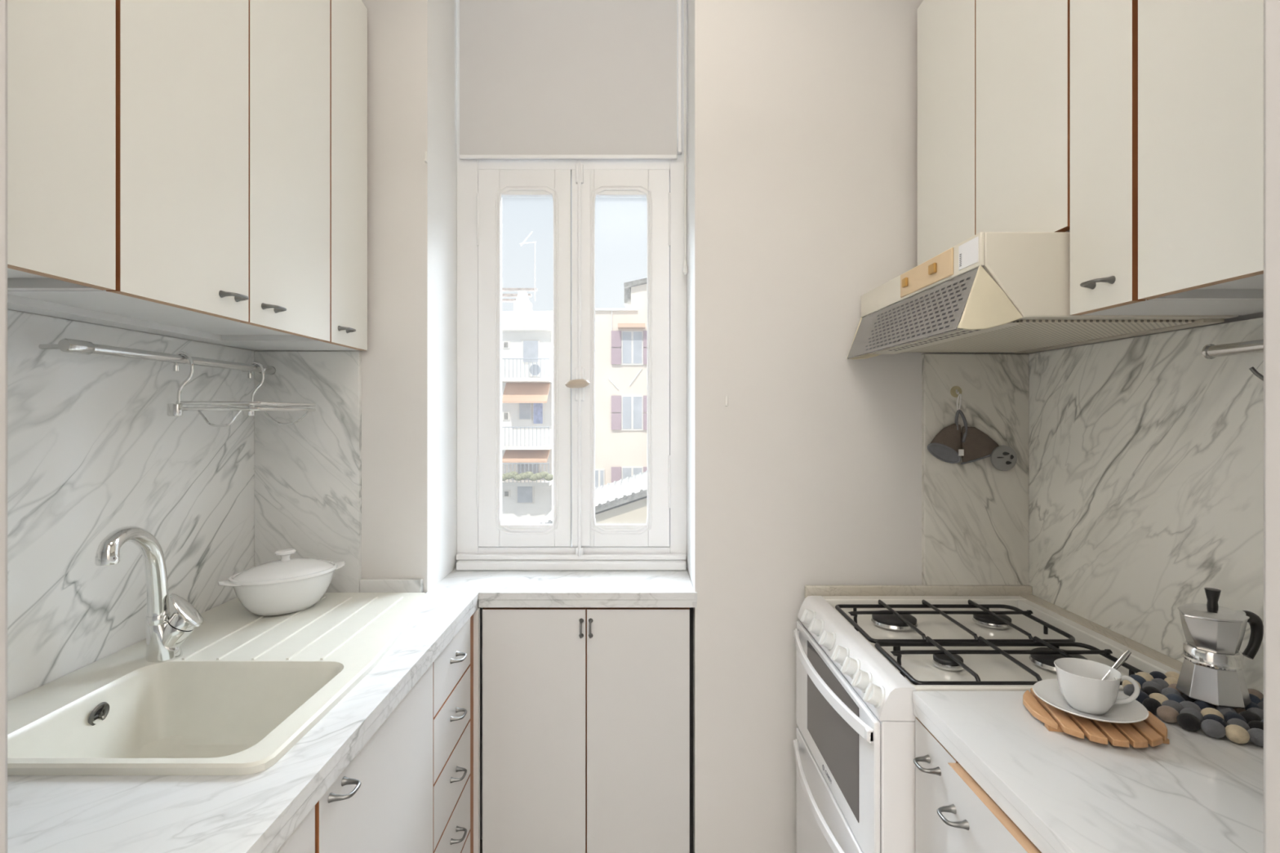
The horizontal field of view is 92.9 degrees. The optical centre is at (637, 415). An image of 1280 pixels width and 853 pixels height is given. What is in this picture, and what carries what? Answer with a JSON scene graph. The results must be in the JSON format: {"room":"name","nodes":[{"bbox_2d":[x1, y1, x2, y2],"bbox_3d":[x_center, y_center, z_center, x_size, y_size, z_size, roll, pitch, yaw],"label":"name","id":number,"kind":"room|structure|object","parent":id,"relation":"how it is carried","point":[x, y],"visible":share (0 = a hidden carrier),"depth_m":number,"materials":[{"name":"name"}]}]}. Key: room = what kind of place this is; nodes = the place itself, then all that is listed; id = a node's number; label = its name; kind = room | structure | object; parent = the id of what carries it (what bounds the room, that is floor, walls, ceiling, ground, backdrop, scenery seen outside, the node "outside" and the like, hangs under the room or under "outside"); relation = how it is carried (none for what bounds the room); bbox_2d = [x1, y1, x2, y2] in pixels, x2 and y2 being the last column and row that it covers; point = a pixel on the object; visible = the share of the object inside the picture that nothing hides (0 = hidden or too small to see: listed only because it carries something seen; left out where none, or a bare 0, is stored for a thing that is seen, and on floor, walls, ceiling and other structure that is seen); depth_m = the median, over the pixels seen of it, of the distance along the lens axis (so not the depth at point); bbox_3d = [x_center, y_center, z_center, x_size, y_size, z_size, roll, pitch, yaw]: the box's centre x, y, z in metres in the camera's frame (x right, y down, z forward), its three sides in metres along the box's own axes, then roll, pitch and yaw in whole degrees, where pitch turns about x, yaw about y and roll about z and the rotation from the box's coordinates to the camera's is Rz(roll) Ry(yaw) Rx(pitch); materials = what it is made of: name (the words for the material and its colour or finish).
{"room":"kitchen","nodes":[
{"label":"kitchen","id":0,"kind":"room"},
{"bbox_2d":[7,309,254,701],"bbox_3d":[-1.124,-0.090,1.170,0.120,2.950,1.780,0,0,0],"label":"wall","id":1,"kind":"structure","parent":0,"point":[95,451],"depth_m":1.22,"materials":[{"name":"stone"}]},
{"bbox_2d":[7,0,115,290],"bbox_3d":[-0.906,-0.652,0.644,0.316,0.946,0.458,0,0,0],"label":"upper cabinet","id":2,"kind":"object","parent":1,"relation":"attached to","point":[61,54],"visible":1,"depth_m":0.79,"materials":[{"name":"beige laminate"}]},
{"bbox_2d":[38,338,275,374],"bbox_3d":[-1.026,-0.122,1.362,0.076,0.024,0.604,0,0,0],"label":"rail","id":3,"kind":"object","parent":1,"relation":"attached to","point":[68,345],"visible":0.92,"depth_m":1.22,"materials":[{"name":"metal"}]},
{"bbox_2d":[166,351,315,426],"bbox_3d":[-0.933,-0.057,1.462,0.197,0.166,0.276,0,0,0],"label":"rack","id":4,"kind":"object","parent":3,"relation":"hanging from","point":[248,409],"visible":0.91,"depth_m":1.34,"materials":[{"name":"silver metal"}]},
{"bbox_2d":[7,0,329,342],"bbox_3d":[-0.892,-0.652,1.180,0.343,0.946,0.604,0,0,0],"label":"upper cabinet","id":5,"kind":"object","parent":1,"relation":"attached to","point":[223,106],"visible":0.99,"depth_m":1.11,"materials":[{"name":"beige laminate"}]},
{"bbox_2d":[205,0,367,350],"bbox_3d":[-0.892,-0.652,1.585,0.343,0.946,0.202,0,0,0],"label":"upper cabinet","id":6,"kind":"object","parent":1,"relation":"attached to","point":[348,18],"visible":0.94,"depth_m":1.57,"materials":[{"name":"beige laminate"}]},
{"bbox_2d":[477,600,483,839],"bbox_3d":[-0.214,0.951,2.022,0.750,0.868,0.075,0,0,0],"label":"wall","id":7,"kind":"structure","parent":0,"point":[481,608],"depth_m":1.99,"materials":[{"name":"paint"}]},
{"bbox_2d":[455,0,686,570],"bbox_3d":[-0.214,-0.535,1.970,0.750,2.060,0.121,0,0,0],"label":"window","id":8,"kind":"structure","parent":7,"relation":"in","point":[574,540],"depth_m":1.97,"materials":[{"name":"white paint"}]},
{"bbox_2d":[459,0,688,274],"bbox_3d":[-0.210,-1.001,1.942,0.740,1.112,0.061,0,0,0],"label":"roller blind","id":9,"kind":"object","parent":8,"relation":"attached to","point":[540,79],"visible":1,"depth_m":1.97,"materials":[{"name":"fabric"}]},
{"bbox_2d":[480,839,482,852],"bbox_3d":[0.010,1.410,-0.020,2.420,0.050,4.160,0,0,0],"label":"floor","id":10,"kind":"structure","parent":0,"point":[481,840],"depth_m":1.96,"materials":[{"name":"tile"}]},
{"bbox_2d":[275,805,315,852],"bbox_3d":[-0.750,0.961,0.632,0.600,0.848,0.444,0,0,0],"label":"base cabinet","id":11,"kind":"object","parent":10,"relation":"on","point":[302,840],"visible":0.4,"depth_m":0.82,"materials":[{"name":"white laminate"}]},
{"bbox_2d":[315,663,432,852],"bbox_3d":[-0.734,0.961,1.097,0.632,0.848,0.482,0,0,0],"label":"base cabinet","id":12,"kind":"object","parent":10,"relation":"on","point":[381,802],"visible":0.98,"depth_m":1.10,"materials":[{"name":"white laminate"}]},
{"bbox_2d":[7,567,697,852],"bbox_3d":[-0.449,0.516,1.191,1.230,0.042,1.578,0,0,0],"label":"countertop","id":13,"kind":"structure","parent":12,"relation":"on","point":[258,812],"depth_m":0.82,"materials":[{"name":"stone"}]},
{"bbox_2d":[7,592,427,775],"bbox_3d":[-0.788,0.553,1.244,0.548,0.151,0.817,0,0,0],"label":"sink","id":14,"kind":"object","parent":13,"relation":"in","point":[245,687],"visible":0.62,"depth_m":1.16,"materials":[{"name":"beige ceramic"}]},
{"bbox_2d":[94,525,203,662],"bbox_3d":[-0.891,0.339,1.124,0.095,0.284,0.237,0,0,-20],"label":"tap","id":15,"kind":"object","parent":14,"relation":"on","point":[166,633],"visible":1,"depth_m":1.18,"materials":[{"name":"silver metal"}]},
{"bbox_2d":[217,548,345,616],"bbox_3d":[-0.868,0.405,1.500,0.218,0.146,0.223,0,0,0],"label":"casserole","id":16,"kind":"object","parent":14,"relation":"on","point":[286,585],"visible":1,"depth_m":1.44,"materials":[{"name":"white ceramic"}]},
{"bbox_2d":[432,617,470,852],"bbox_3d":[-0.735,0.961,1.490,0.630,0.848,0.300,0,0,0],"label":"drawer unit","id":17,"kind":"object","parent":10,"relation":"on","point":[451,668],"visible":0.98,"depth_m":1.47,"materials":[{"name":"white laminate"}]},
{"bbox_2d":[469,608,479,852],"bbox_3d":[-0.465,0.961,1.669,0.050,0.848,0.056,0,0,0],"label":"cabinet filler","id":18,"kind":"object","parent":10,"relation":"on","point":[474,664],"visible":0.28,"depth_m":1.68,"materials":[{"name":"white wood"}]},
{"bbox_2d":[482,607,689,852],"bbox_3d":[-0.145,0.952,1.828,0.585,0.866,0.300,0,0,0],"label":"base cabinet","id":19,"kind":"object","parent":10,"relation":"on","point":[586,710],"visible":0.99,"depth_m":1.70,"materials":[{"name":"white laminate"}]},
{"bbox_2d":[913,717,958,852],"bbox_3d":[0.776,0.961,1.021,0.617,0.848,0.140,0,0,0],"label":"base cabinet","id":20,"kind":"object","parent":10,"relation":"on","point":[931,759],"visible":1,"depth_m":1.03,"materials":[{"name":"white laminate"}]},
{"bbox_2d":[793,595,1180,852],"bbox_3d":[0.717,0.923,1.375,0.650,0.864,0.560,0,0,0],"label":"gas stove","id":21,"kind":"object","parent":10,"relation":"on","point":[854,745],"visible":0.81,"depth_m":1.29,"materials":[{"name":"white metal"}]},
{"bbox_2d":[835,599,1075,650],"bbox_3d":[0.740,0.498,1.456,0.464,0.037,0.264,0,0,0],"label":"grate","id":22,"kind":"object","parent":21,"relation":"on","point":[985,607],"visible":0.94,"depth_m":1.49,"materials":[{"name":"black metal"}]},
{"bbox_2d":[822,595,1180,717],"bbox_3d":[0.770,0.521,1.375,0.544,0.060,0.560,0,0,0],"label":"cooktop","id":23,"kind":"object","parent":21,"relation":"in","point":[922,667],"depth_m":1.38,"materials":[{"name":"metal"}]},
{"bbox_2d":[874,635,1142,684],"bbox_3d":[0.740,0.498,1.220,0.464,0.037,0.213,0,0,0],"label":"grate","id":24,"kind":"object","parent":21,"relation":"on","point":[1037,642],"visible":0.8,"depth_m":1.24,"materials":[{"name":"black metal"}]},
{"bbox_2d":[937,763,1041,852],"bbox_3d":[0.769,0.961,0.679,0.632,0.848,0.539,0,0,0],"label":"base cabinet","id":25,"kind":"object","parent":10,"relation":"on","point":[975,823],"visible":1,"depth_m":0.88,"materials":[{"name":"white laminate"}]},
{"bbox_2d":[912,690,1263,852],"bbox_3d":[0.790,0.516,0.747,0.593,0.042,0.690,0,0,0],"label":"countertop","id":26,"kind":"structure","parent":25,"relation":"on","point":[1197,792],"depth_m":0.83,"materials":[{"name":"stone"}]},
{"bbox_2d":[1022,688,1168,747],"bbox_3d":[0.735,0.486,0.985,0.187,0.016,0.187,0,0,0],"label":"trivet","id":27,"kind":"object","parent":26,"relation":"on","point":[1152,731],"visible":0.52,"depth_m":0.94,"materials":[{"name":"brown wood"}]},
{"bbox_2d":[1032,679,1148,723],"bbox_3d":[0.730,0.469,0.985,0.151,0.019,0.151,0,0,0],"label":"saucer","id":28,"kind":"object","parent":27,"relation":"on","point":[1048,691],"visible":0.66,"depth_m":0.97,"materials":[{"name":"white ceramic"}]},
{"bbox_2d":[1053,657,1139,715],"bbox_3d":[0.733,0.441,0.985,0.102,0.064,0.089,0,0,-21],"label":"coffee cup","id":29,"kind":"object","parent":28,"relation":"on","point":[1081,685],"visible":1,"depth_m":0.96,"materials":[{"name":"white ceramic"}]},
{"bbox_2d":[1101,649,1131,679],"bbox_3d":[0.763,0.424,0.987,0.086,0.085,0.010,0,0,-3],"label":"teaspoon","id":30,"kind":"object","parent":29,"relation":"in","point":[1126,655],"visible":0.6,"depth_m":0.99,"materials":[{"name":"silver metal"}]},
{"bbox_2d":[1122,671,1263,746],"bbox_3d":[0.955,0.482,1.010,0.232,0.026,0.233,0,0,0],"label":"mat","id":31,"kind":"object","parent":26,"relation":"on","point":[1159,694],"visible":0.68,"depth_m":0.97,"materials":[{"name":"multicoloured stone"}]},
{"bbox_2d":[1176,587,1263,708],"bbox_3d":[0.976,0.380,1.012,0.125,0.179,0.092,0,0,26],"label":"moka pot","id":32,"kind":"object","parent":31,"relation":"on","point":[1211,672],"visible":1,"depth_m":0.99,"materials":[{"name":"metal"}]},
{"bbox_2d":[0,0,1279,852],"bbox_3d":[0.012,-0.090,0.340,2.192,2.950,0.120,0,0,0],"label":"wall","id":33,"kind":"structure","parent":0,"point":[1271,7],"depth_m":0.39,"materials":[{"name":"paint"}]},
{"bbox_2d":[251,0,1032,852],"bbox_3d":[0.012,-0.090,1.874,2.192,2.950,0.372,0,0,0],"label":"wall","id":34,"kind":"structure","parent":0,"point":[802,115],"depth_m":1.71,"materials":[{"name":"paint"}]},
{"bbox_2d":[359,578,422,592],"bbox_3d":[-0.686,0.476,1.696,0.172,0.038,0.018,0,0,0],"label":"trim","id":35,"kind":"structure","parent":34,"relation":"attached to","point":[366,585],"depth_m":1.69,"materials":[{"name":"stone"}]},
{"bbox_2d":[424,151,427,163],"bbox_3d":[-0.591,-0.722,1.698,0.006,0.030,0.014,0,0,0],"label":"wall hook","id":36,"kind":"object","parent":34,"relation":"attached to","point":[426,152],"visible":1,"depth_m":1.70,"materials":[{"name":"white plastic"}]},
{"bbox_2d":[725,395,728,406],"bbox_3d":[0.249,-0.040,1.698,0.006,0.030,0.014,0,0,0],"label":"wall hook","id":37,"kind":"object","parent":34,"relation":"attached to","point":[726,397],"visible":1,"depth_m":1.70,"materials":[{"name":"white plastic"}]},
{"bbox_2d":[804,585,1032,598],"bbox_3d":[0.775,0.498,1.680,0.624,0.055,0.016,0,0,0],"label":"trim","id":38,"kind":"structure","parent":34,"relation":"attached to","point":[810,590],"depth_m":1.67,"materials":[{"name":"stone"}]},
{"bbox_2d":[950,386,961,397],"bbox_3d":[0.884,-0.066,1.681,0.032,0.032,0.015,0,0,0],"label":"hook","id":39,"kind":"object","parent":34,"relation":"attached to","point":[955,391],"visible":1,"depth_m":1.69,"materials":[{"name":"white plastic"}]},
{"bbox_2d":[927,393,998,464],"bbox_3d":[0.899,0.038,1.668,0.202,0.196,0.038,0,0,0],"label":"oven mitt","id":40,"kind":"object","parent":39,"relation":"hanging from","point":[948,444],"visible":1,"depth_m":1.67,"materials":[{"name":"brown fabric"}]},
{"bbox_2d":[990,444,1017,471],"bbox_3d":[1.002,0.117,1.673,0.071,0.071,0.029,0,0,0],"label":"disc","id":41,"kind":"object","parent":34,"relation":"attached to","point":[1002,458],"visible":1,"depth_m":1.66,"materials":[{"name":"plastic"}]},
{"bbox_2d":[689,607,693,852],"bbox_3d":[0.155,0.952,1.867,0.012,0.866,0.215,0,0,0],"label":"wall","id":42,"kind":"structure","parent":0,"point":[691,608],"depth_m":1.76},
{"bbox_2d":[1028,311,1263,694],"bbox_3d":[1.148,-0.090,1.170,0.120,2.950,1.780,0,0,0],"label":"wall","id":43,"kind":"structure","parent":0,"point":[1146,452],"depth_m":1.29,"materials":[{"name":"stone"}]},
{"bbox_2d":[917,0,1070,265],"bbox_3d":[0.931,-0.733,1.390,0.312,0.784,0.592,0,0,0],"label":"upper cabinet","id":44,"kind":"object","parent":43,"relation":"attached to","point":[993,76],"visible":0.4,"depth_m":1.34,"materials":[{"name":"beige laminate"}]},
{"bbox_2d":[846,231,1238,359],"bbox_3d":[0.833,-0.243,1.391,0.507,0.177,0.589,0,0,0],"label":"hood","id":45,"kind":"object","parent":43,"relation":"attached to","point":[988,291],"visible":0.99,"depth_m":1.16,"materials":[{"name":"beige metal"}]},
{"bbox_2d":[1017,595,1182,671],"bbox_3d":[1.066,0.508,1.383,0.044,0.033,0.577,0,0,0],"label":"trim","id":46,"kind":"structure","parent":43,"relation":"attached to","point":[1172,663],"depth_m":1.37,"materials":[{"name":"stone"}]},
{"bbox_2d":[1070,0,1263,315],"bbox_3d":[0.917,-0.652,1.021,0.340,0.946,0.141,0,0,0],"label":"upper cabinet","id":47,"kind":"object","parent":43,"relation":"attached to","point":[1104,33],"visible":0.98,"depth_m":1.01,"materials":[{"name":"beige laminate"}]},
{"bbox_2d":[1137,0,1263,300],"bbox_3d":[0.931,-0.652,0.682,0.312,0.946,0.534,0,0,0],"label":"upper cabinet","id":48,"kind":"object","parent":43,"relation":"attached to","point":[1201,62],"visible":1,"depth_m":0.84,"materials":[{"name":"beige laminate"}]},
{"bbox_2d":[1201,339,1263,359],"bbox_3d":[1.052,-0.115,0.826,0.071,0.027,0.544,0,0,0],"label":"rail","id":49,"kind":"object","parent":43,"relation":"attached to","point":[1209,351],"visible":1,"depth_m":1.04,"materials":[{"name":"metal"}]},
{"bbox_2d":[1248,366,1263,381],"bbox_3d":[1.024,-0.092,0.987,0.047,0.081,0.012,0,0,14],"label":"hook","id":50,"kind":"object","parent":49,"relation":"hanging from","point":[1252,369],"visible":0.33,"depth_m":0.99,"materials":[{"name":"metal"}]},
{"label":"outside","id":51,"kind":"structure","parent":0,"visible":0},
{"bbox_3d":[0.000,13.485,46.150,120.000,0.200,87.700,0,0,0],"label":"ground","id":52,"kind":"structure","parent":51,"visible":0},
{"bbox_2d":[502,231,553,524],"bbox_3d":[-9.157,1.548,35.800,9.686,23.674,10.400,0,0,0],"label":"apartment building","id":53,"kind":"structure","parent":52,"relation":"on","point":[527,335],"depth_m":32.00,"materials":[{"name":"white paint"}]},
{"bbox_2d":[528,363,542,377],"bbox_3d":[-5.187,-2.302,30.985,0.648,0.713,0.430,0,0,0],"label":"air conditioner","id":54,"kind":"object","parent":53,"relation":"on","point":[530,364],"visible":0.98,"depth_m":30.80,"materials":[{"name":"white paint"}]},
{"bbox_2d":[529,364,540,375],"bbox_3d":[-5.187,-2.302,30.785,0.560,0.560,0.030,0,0,0],"label":"fan grille","id":55,"kind":"object","parent":54,"relation":"attached to","point":[531,365],"depth_m":30.78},
{"bbox_2d":[539,470,647,524],"bbox_3d":[0.897,7.112,22.675,8.205,12.546,6.050,0,0,0],"label":"house","id":56,"kind":"structure","parent":52,"relation":"on","point":[622,501],"depth_m":20.00,"materials":[{"name":"paint"}]},
{"bbox_2d":[595,277,647,487],"bbox_3d":[4.782,2.046,33.700,14.437,22.677,8.600,0,0,0],"label":"apartment building","id":57,"kind":"structure","parent":52,"relation":"on","point":[620,333],"depth_m":30.00,"materials":[{"name":"beige paint"}]},
{"bbox_2d":[611,466,621,482],"bbox_3d":[-1.041,3.395,29.900,0.490,1.710,0.080,0,0,0],"label":"shutter","id":58,"kind":"object","parent":57,"relation":"hanging from","point":[615,471],"depth_m":29.86,"materials":[{"name":"paint"}]},
{"bbox_2d":[611,395,621,430],"bbox_3d":[-1.041,-0.126,29.900,0.490,1.679,0.080,0,0,0],"label":"shutter","id":59,"kind":"object","parent":57,"relation":"hanging from","point":[615,400],"depth_m":29.86,"materials":[{"name":"paint"}]},
{"bbox_2d":[611,330,621,364],"bbox_3d":[-1.041,-3.332,29.900,0.490,1.647,0.080,0,0,0],"label":"shutter","id":60,"kind":"object","parent":57,"relation":"hanging from","point":[615,335],"depth_m":29.86,"materials":[{"name":"paint"}]},
{"bbox_2d":[624,287,631,306],"bbox_3d":[-0.505,-6.111,30.950,0.316,0.979,0.900,0,0,0],"label":"roof vent","id":61,"kind":"object","parent":57,"relation":"attached to","point":[627,291],"depth_m":30.50,"materials":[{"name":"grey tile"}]},
{"bbox_2d":[643,395,647,430],"bbox_3d":[0.456,-0.126,29.900,0.330,1.679,0.080,0,0,0],"label":"shutter","id":62,"kind":"object","parent":57,"relation":"hanging from","point":[645,397],"depth_m":29.86,"materials":[{"name":"paint"}]},
{"bbox_2d":[643,330,647,364],"bbox_3d":[0.456,-3.332,29.900,0.330,1.647,0.080,0,0,0],"label":"shutter","id":63,"kind":"object","parent":57,"relation":"hanging from","point":[645,332],"depth_m":29.86,"materials":[{"name":"paint"}]},
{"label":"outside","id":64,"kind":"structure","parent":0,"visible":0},
{"bbox_2d":[502,471,553,480],"bbox_3d":[-5.540,3.025,30.250,2.795,0.479,0.352,0,0,0],"label":"plants","id":65,"kind":"object","parent":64,"point":[514,475],"visible":0.93,"depth_m":30.11,"materials":[{"name":"plant"}]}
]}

